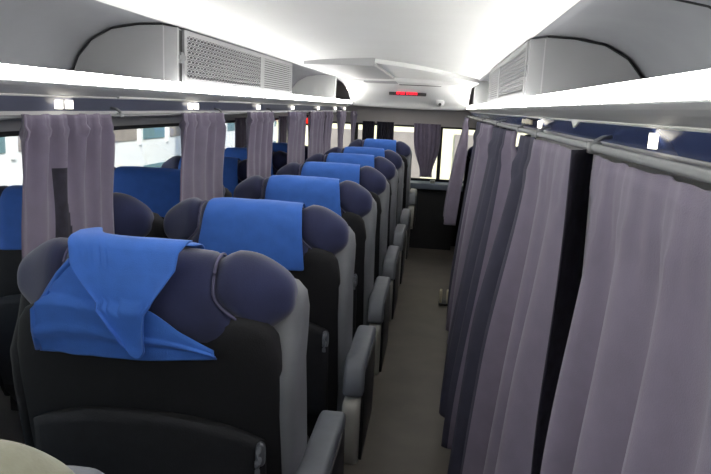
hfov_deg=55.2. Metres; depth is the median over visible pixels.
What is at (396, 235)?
seat
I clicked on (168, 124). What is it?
window
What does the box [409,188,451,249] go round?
base cabinet
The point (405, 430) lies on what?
floor
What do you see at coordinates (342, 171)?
cloth
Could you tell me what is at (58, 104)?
reading lamp
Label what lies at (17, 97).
luggage rack
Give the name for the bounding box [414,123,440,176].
curtain
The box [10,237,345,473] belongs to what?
seat
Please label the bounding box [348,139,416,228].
seat
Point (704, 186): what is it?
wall
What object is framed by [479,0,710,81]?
panel
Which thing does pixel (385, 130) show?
curtain
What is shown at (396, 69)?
trim
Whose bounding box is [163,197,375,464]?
seat
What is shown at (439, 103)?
dome camera
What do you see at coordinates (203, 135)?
curtain
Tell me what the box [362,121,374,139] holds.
curtain
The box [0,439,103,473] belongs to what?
seat
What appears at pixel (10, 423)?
wall
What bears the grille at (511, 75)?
attached to the air conditioning unit at (548, 65)
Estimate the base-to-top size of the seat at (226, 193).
1.270 m
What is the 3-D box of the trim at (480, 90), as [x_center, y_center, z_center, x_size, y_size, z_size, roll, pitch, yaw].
[1.294,-1.274,6.149,0.440,0.246,0.060,4,11,6]
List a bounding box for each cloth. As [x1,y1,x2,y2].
[0,185,22,249]
[30,227,216,360]
[113,166,180,216]
[178,157,240,196]
[198,197,305,270]
[224,147,273,175]
[265,175,340,215]
[272,142,286,152]
[300,161,360,183]
[326,153,374,167]
[343,147,384,157]
[363,139,395,151]
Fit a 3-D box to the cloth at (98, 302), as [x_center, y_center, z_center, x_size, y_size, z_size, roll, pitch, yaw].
[-0.484,0.122,1.483,0.410,0.264,0.199,4,11,6]
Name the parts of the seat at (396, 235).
armrest, panel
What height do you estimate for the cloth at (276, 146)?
0.228 m
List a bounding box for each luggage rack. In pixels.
[0,63,351,114]
[467,69,710,167]
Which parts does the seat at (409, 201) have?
armrest, panel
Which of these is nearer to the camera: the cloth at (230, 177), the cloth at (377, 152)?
the cloth at (230, 177)
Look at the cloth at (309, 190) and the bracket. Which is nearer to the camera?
the cloth at (309, 190)
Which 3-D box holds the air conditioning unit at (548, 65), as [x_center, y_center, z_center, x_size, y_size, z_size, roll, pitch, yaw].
[0.930,-0.752,3.328,0.424,0.229,2.004,4,11,6]
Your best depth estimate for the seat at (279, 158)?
4.73 m
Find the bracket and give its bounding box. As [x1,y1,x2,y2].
[438,289,448,305]
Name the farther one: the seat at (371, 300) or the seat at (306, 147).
the seat at (306, 147)
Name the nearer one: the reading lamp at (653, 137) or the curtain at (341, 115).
the reading lamp at (653, 137)
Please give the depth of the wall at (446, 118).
7.98 m
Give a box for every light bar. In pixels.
[116,97,185,100]
[217,101,253,102]
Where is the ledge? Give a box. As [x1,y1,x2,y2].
[410,180,462,190]
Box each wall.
[0,113,287,443]
[306,80,507,245]
[531,135,710,272]
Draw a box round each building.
[0,120,276,185]
[276,120,527,180]
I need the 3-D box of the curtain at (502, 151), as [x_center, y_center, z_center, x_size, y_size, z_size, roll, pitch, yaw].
[0.548,0.172,3.133,0.243,1.334,1.018,4,11,6]
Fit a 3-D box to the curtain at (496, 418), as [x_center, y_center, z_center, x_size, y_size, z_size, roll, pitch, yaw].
[0.406,0.406,2.022,0.239,1.387,0.970,4,11,10]
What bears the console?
attached to the ceiling
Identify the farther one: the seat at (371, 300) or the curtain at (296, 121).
the curtain at (296, 121)
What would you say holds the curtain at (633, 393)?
hanging from the rail at (690, 171)
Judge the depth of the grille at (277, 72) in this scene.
4.08 m
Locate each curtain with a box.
[19,113,114,259]
[179,112,225,201]
[235,117,246,147]
[245,112,274,178]
[278,116,286,142]
[287,111,306,164]
[307,111,324,157]
[323,111,333,154]
[336,111,346,147]
[350,111,357,141]
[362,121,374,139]
[376,121,393,139]
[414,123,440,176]
[439,127,517,449]
[443,117,468,225]
[446,121,493,343]
[447,134,571,473]
[540,155,710,473]
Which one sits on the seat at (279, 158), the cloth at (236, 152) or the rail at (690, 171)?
the cloth at (236, 152)
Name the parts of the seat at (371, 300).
armrest, panel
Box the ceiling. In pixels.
[96,0,579,79]
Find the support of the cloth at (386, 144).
on the seat at (409, 201)
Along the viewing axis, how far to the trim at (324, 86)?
6.30 m
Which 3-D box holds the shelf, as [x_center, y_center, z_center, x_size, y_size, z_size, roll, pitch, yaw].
[1.014,-0.485,2.806,0.772,0.116,9.100,4,11,6]
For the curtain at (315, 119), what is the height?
0.574 m
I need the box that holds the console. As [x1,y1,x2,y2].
[337,76,472,110]
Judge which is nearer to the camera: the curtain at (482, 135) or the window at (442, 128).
the curtain at (482, 135)
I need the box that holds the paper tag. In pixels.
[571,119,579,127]
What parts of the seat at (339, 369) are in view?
armrest, panel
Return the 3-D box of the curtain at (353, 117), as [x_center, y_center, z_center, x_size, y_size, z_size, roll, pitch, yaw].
[-0.029,-1.127,7.635,0.060,0.570,0.360,4,11,6]
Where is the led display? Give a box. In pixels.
[389,92,425,95]
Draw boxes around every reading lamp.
[54,100,72,108]
[188,103,198,108]
[537,121,541,127]
[647,133,658,148]
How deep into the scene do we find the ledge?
7.79 m
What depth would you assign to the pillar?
1.39 m
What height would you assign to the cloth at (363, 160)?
0.213 m
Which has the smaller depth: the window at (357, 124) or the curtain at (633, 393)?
the curtain at (633, 393)
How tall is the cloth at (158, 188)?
0.231 m
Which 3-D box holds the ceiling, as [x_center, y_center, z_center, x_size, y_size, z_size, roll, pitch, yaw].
[0.045,-0.883,2.956,1.290,0.099,9.300,4,11,6]
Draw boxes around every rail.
[0,107,350,119]
[466,115,710,184]
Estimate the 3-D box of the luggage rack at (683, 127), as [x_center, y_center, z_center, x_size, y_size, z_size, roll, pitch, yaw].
[1.014,-0.488,2.805,0.772,0.126,9.100,4,11,6]
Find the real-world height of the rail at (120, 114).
0.033 m
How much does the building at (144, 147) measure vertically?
6.500 m
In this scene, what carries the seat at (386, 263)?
on the floor
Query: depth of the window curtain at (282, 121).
7.49 m
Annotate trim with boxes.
[292,75,336,98]
[375,59,478,86]
[473,81,488,104]
[674,0,710,8]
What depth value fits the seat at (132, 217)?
2.41 m
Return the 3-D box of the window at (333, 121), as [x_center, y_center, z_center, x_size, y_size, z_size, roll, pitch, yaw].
[-0.378,-1.071,8.175,0.760,0.640,0.040,4,11,6]
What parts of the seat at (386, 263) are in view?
armrest, panel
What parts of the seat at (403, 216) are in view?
armrest, panel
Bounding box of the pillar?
[531,149,592,473]
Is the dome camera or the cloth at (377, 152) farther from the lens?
the dome camera
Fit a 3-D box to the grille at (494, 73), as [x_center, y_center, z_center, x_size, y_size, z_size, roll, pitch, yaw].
[0.808,-0.886,3.961,0.009,0.154,0.690,4,11,6]
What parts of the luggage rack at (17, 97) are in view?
rail mount, fascia panel, white trim, light strip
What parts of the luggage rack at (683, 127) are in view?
light strip, white trim, fascia panel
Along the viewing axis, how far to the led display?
7.10 m
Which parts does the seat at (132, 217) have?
seat frame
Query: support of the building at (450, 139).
on the ground
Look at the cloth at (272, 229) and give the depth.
2.23 m
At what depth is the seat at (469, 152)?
7.26 m
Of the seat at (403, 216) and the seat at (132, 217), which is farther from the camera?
the seat at (403, 216)
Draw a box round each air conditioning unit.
[72,23,292,93]
[487,36,642,102]
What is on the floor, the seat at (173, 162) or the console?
the seat at (173, 162)
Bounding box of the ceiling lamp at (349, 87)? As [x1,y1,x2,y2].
[346,85,359,90]
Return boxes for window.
[0,131,18,136]
[114,123,178,129]
[333,121,355,139]
[356,122,440,180]
[438,127,530,182]
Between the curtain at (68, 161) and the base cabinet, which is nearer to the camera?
the curtain at (68, 161)
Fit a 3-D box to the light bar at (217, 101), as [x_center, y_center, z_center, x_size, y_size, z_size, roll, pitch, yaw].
[-0.583,-0.664,3.352,0.010,0.007,0.600,4,11,6]
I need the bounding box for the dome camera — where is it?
[436,100,444,106]
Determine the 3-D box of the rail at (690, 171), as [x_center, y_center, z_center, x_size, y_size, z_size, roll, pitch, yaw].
[0.720,-0.549,3.292,0.046,0.038,9.200,4,11,6]
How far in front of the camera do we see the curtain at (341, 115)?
6.63 m
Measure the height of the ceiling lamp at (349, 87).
0.098 m
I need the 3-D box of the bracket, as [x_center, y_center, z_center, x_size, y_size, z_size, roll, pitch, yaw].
[0.754,0.500,5.713,0.105,0.129,0.130,4,11,6]
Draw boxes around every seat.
[0,185,163,410]
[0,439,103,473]
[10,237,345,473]
[114,167,231,219]
[161,155,246,183]
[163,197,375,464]
[224,151,286,174]
[233,175,390,374]
[243,145,307,161]
[276,162,399,321]
[304,153,405,285]
[324,147,410,258]
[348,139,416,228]
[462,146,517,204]
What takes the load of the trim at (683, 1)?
attached to the panel at (660, 38)
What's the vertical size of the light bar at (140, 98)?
0.007 m
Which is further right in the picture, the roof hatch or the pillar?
the pillar
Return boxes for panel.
[0,0,339,87]
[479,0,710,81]
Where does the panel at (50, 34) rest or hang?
attached to the ceiling
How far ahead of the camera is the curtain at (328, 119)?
5.87 m
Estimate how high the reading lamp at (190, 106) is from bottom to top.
0.023 m
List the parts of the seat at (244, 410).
armrest, panel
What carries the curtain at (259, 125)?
hanging from the rail at (120, 114)
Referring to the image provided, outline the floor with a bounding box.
[344,246,454,473]
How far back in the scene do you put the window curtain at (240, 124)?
5.86 m
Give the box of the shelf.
[467,99,710,128]
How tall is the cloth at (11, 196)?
0.224 m
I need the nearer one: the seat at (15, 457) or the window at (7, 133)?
the seat at (15, 457)
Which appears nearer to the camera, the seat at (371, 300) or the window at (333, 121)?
the seat at (371, 300)
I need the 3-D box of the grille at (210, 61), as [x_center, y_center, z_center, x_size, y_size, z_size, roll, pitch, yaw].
[-0.588,-0.795,3.156,0.007,0.158,1.095,4,11,6]
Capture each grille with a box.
[187,36,259,86]
[264,59,290,89]
[488,69,498,98]
[499,49,525,96]
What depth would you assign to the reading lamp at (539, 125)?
2.19 m
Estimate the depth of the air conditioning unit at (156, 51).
2.57 m
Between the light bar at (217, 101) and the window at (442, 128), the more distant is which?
the window at (442, 128)
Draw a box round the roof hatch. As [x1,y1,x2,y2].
[304,58,394,78]
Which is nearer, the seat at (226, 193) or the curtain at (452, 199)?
the seat at (226, 193)

